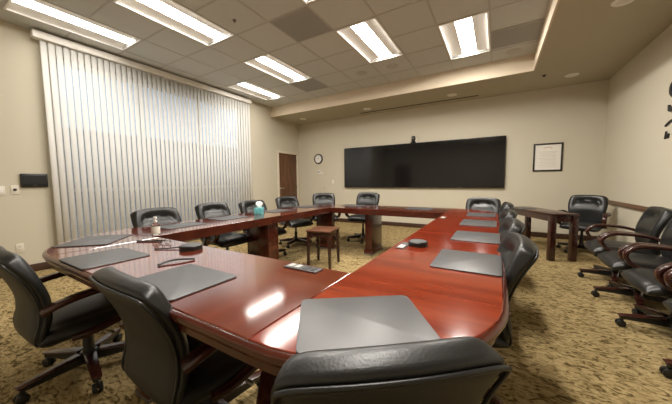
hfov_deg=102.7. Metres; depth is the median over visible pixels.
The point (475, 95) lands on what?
air vent slot
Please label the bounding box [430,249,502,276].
desk pad
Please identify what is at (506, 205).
office chair
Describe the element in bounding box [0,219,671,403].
floor
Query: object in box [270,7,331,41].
ceiling vent
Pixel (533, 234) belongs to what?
baseboard
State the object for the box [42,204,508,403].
conference table
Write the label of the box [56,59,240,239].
window
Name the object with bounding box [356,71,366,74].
ceiling speaker
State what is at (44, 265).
baseboard
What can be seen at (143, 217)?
office chair
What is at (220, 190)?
vertical blind
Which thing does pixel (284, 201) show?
office chair
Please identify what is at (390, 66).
ceiling speaker
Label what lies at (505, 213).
office chair
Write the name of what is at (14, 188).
dimmer switch
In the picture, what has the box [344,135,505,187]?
television
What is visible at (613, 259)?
office chair
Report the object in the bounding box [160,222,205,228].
desk pad
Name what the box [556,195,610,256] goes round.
office chair
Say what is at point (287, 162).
door
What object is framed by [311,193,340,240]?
office chair
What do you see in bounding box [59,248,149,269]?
desk pad
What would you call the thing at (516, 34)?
ceiling vent
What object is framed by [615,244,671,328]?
office chair
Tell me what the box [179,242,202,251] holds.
microphone
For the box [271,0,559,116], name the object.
trim
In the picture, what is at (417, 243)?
microphone
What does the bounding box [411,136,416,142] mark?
webcam
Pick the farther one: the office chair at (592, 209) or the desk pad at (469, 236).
the office chair at (592, 209)
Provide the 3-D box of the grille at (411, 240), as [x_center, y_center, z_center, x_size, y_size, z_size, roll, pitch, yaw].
[0.544,0.255,1.786,0.106,0.005,0.106,2,5,31]
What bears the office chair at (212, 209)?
on the floor
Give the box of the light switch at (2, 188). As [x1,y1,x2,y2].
[0,186,5,194]
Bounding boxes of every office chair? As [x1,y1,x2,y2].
[0,246,124,403]
[88,266,260,403]
[130,207,210,245]
[194,202,246,249]
[238,200,288,254]
[256,336,511,403]
[275,196,315,247]
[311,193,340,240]
[345,192,379,243]
[465,197,500,212]
[483,232,538,403]
[497,202,513,215]
[498,209,517,225]
[498,217,524,238]
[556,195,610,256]
[577,206,671,281]
[591,219,671,312]
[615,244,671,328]
[659,268,671,378]
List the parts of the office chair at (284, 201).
backrest, seat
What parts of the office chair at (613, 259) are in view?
arm, seat, arm, backrest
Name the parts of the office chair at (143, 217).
backrest, arm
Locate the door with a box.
[277,150,298,201]
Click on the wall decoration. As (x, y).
(669, 108)
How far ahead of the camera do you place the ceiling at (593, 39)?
3.91 m
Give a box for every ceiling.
[0,0,549,106]
[271,0,671,124]
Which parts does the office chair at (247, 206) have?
backrest, seat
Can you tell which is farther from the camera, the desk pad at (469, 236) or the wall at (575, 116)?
the wall at (575, 116)
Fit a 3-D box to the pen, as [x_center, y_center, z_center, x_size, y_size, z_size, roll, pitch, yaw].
[-1.382,0.287,1.992,0.180,0.011,0.011,-1,4,-3]
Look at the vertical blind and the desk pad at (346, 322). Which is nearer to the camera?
the desk pad at (346, 322)
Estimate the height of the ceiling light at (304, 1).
0.076 m
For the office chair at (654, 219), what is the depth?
2.98 m
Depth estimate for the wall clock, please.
8.13 m
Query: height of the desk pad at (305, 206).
0.006 m
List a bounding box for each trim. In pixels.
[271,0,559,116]
[608,200,647,211]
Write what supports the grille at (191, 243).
attached to the microphone at (192, 246)
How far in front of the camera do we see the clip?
1.46 m
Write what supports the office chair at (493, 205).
on the floor
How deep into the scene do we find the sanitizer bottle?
2.22 m
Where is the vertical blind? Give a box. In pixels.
[30,28,252,243]
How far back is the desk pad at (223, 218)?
3.26 m
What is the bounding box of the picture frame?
[533,142,563,171]
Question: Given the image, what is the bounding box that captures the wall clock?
[314,154,322,163]
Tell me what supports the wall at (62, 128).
on the ground
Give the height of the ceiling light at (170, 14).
0.076 m
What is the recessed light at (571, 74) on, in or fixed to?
in the ceiling at (593, 39)
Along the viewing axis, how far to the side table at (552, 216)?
3.87 m
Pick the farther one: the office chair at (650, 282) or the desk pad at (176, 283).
the office chair at (650, 282)
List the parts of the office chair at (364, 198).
seat, backrest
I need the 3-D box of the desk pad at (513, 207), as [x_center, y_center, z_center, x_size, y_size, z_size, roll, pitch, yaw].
[3.220,0.102,4.648,0.246,0.006,0.342,0,4,6]
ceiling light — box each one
[3,0,140,50]
[113,0,233,46]
[227,81,285,100]
[243,54,310,83]
[302,0,315,4]
[335,17,402,62]
[438,11,490,59]
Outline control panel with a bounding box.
[20,174,47,186]
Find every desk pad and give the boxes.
[52,234,131,247]
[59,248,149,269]
[138,264,236,301]
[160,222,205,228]
[208,215,248,220]
[264,209,290,212]
[296,205,317,207]
[296,295,440,353]
[342,204,366,206]
[405,207,433,209]
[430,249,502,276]
[450,230,499,243]
[459,219,496,226]
[466,212,494,216]
[513,207,534,208]
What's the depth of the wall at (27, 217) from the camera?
3.61 m
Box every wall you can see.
[0,20,299,264]
[62,128,237,212]
[298,80,608,235]
[599,24,671,255]
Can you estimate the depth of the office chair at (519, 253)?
1.27 m
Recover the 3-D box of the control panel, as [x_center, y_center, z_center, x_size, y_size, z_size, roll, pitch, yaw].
[-4.064,-0.290,3.625,0.036,0.180,0.250,2,5,31]
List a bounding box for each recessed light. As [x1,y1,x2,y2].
[565,73,579,76]
[611,0,633,6]
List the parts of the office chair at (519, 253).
seat, backrest, panel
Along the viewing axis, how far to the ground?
11.06 m
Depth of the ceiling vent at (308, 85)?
5.72 m
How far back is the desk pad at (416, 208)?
4.10 m
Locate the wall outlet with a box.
[15,243,23,252]
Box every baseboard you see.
[0,262,50,277]
[302,216,597,240]
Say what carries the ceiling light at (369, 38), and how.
attached to the ceiling at (327, 58)
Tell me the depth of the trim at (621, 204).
3.92 m
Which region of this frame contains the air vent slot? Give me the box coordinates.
[361,95,477,113]
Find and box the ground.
[70,200,238,237]
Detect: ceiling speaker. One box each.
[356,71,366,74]
[386,64,397,68]
[506,48,521,53]
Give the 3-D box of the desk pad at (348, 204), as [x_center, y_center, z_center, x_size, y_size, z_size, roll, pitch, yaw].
[0.322,0.062,4.762,0.380,0.006,0.290,2,5,31]
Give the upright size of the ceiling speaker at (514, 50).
0.010 m
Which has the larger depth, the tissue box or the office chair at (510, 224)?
the tissue box
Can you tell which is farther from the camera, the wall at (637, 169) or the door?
the door
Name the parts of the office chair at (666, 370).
seat, arm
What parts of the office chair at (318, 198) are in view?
backrest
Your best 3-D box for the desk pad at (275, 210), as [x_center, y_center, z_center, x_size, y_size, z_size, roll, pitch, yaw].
[-0.880,0.131,4.014,0.290,0.006,0.380,2,5,31]
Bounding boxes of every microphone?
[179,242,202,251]
[408,239,427,247]
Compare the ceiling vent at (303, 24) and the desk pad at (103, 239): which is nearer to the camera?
the desk pad at (103, 239)
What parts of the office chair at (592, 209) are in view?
seat, backrest, arm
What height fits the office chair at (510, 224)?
0.886 m
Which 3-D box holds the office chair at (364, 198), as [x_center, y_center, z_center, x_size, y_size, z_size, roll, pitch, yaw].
[0.558,0.294,5.352,0.650,0.951,0.704,2,5,27]
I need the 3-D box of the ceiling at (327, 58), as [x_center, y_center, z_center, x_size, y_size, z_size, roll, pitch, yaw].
[-0.646,-2.333,3.625,5.990,0.024,5.380,2,5,31]
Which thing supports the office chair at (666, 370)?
on the floor
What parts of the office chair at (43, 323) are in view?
backrest, panel, arm, seat, arm, lever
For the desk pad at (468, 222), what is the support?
on the conference table at (252, 317)
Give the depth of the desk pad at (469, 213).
3.31 m
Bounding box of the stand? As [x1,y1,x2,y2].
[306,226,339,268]
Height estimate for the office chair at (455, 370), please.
0.856 m
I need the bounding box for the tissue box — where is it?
[254,201,263,214]
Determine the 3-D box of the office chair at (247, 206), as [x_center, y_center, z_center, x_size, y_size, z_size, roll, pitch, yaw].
[-1.144,0.423,4.233,0.705,0.896,0.650,3,5,37]
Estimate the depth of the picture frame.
5.34 m
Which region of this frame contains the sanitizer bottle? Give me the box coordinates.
[151,217,159,235]
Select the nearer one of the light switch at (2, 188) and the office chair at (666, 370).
the office chair at (666, 370)
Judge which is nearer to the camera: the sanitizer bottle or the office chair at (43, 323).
the office chair at (43, 323)
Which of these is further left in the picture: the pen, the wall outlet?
the wall outlet
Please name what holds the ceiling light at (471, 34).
attached to the ceiling at (327, 58)
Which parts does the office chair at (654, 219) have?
arm, seat, arm, backrest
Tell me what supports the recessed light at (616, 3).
in the ceiling at (593, 39)
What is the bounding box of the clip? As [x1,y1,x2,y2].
[157,258,194,265]
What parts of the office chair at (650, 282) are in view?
seat, arm, arm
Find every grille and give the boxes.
[181,242,200,245]
[410,239,425,241]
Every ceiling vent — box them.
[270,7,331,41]
[291,78,327,91]
[491,18,543,48]
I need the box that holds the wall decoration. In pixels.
[664,82,671,138]
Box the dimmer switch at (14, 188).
[10,185,19,193]
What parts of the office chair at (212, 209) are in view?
arm, backrest, seat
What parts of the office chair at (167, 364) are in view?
panel, backrest, seat, arm, lever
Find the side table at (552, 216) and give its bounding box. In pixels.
[512,206,579,261]
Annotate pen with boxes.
[136,240,161,241]
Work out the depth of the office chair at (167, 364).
0.99 m
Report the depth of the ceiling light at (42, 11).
3.46 m
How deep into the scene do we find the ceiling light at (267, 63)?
4.94 m

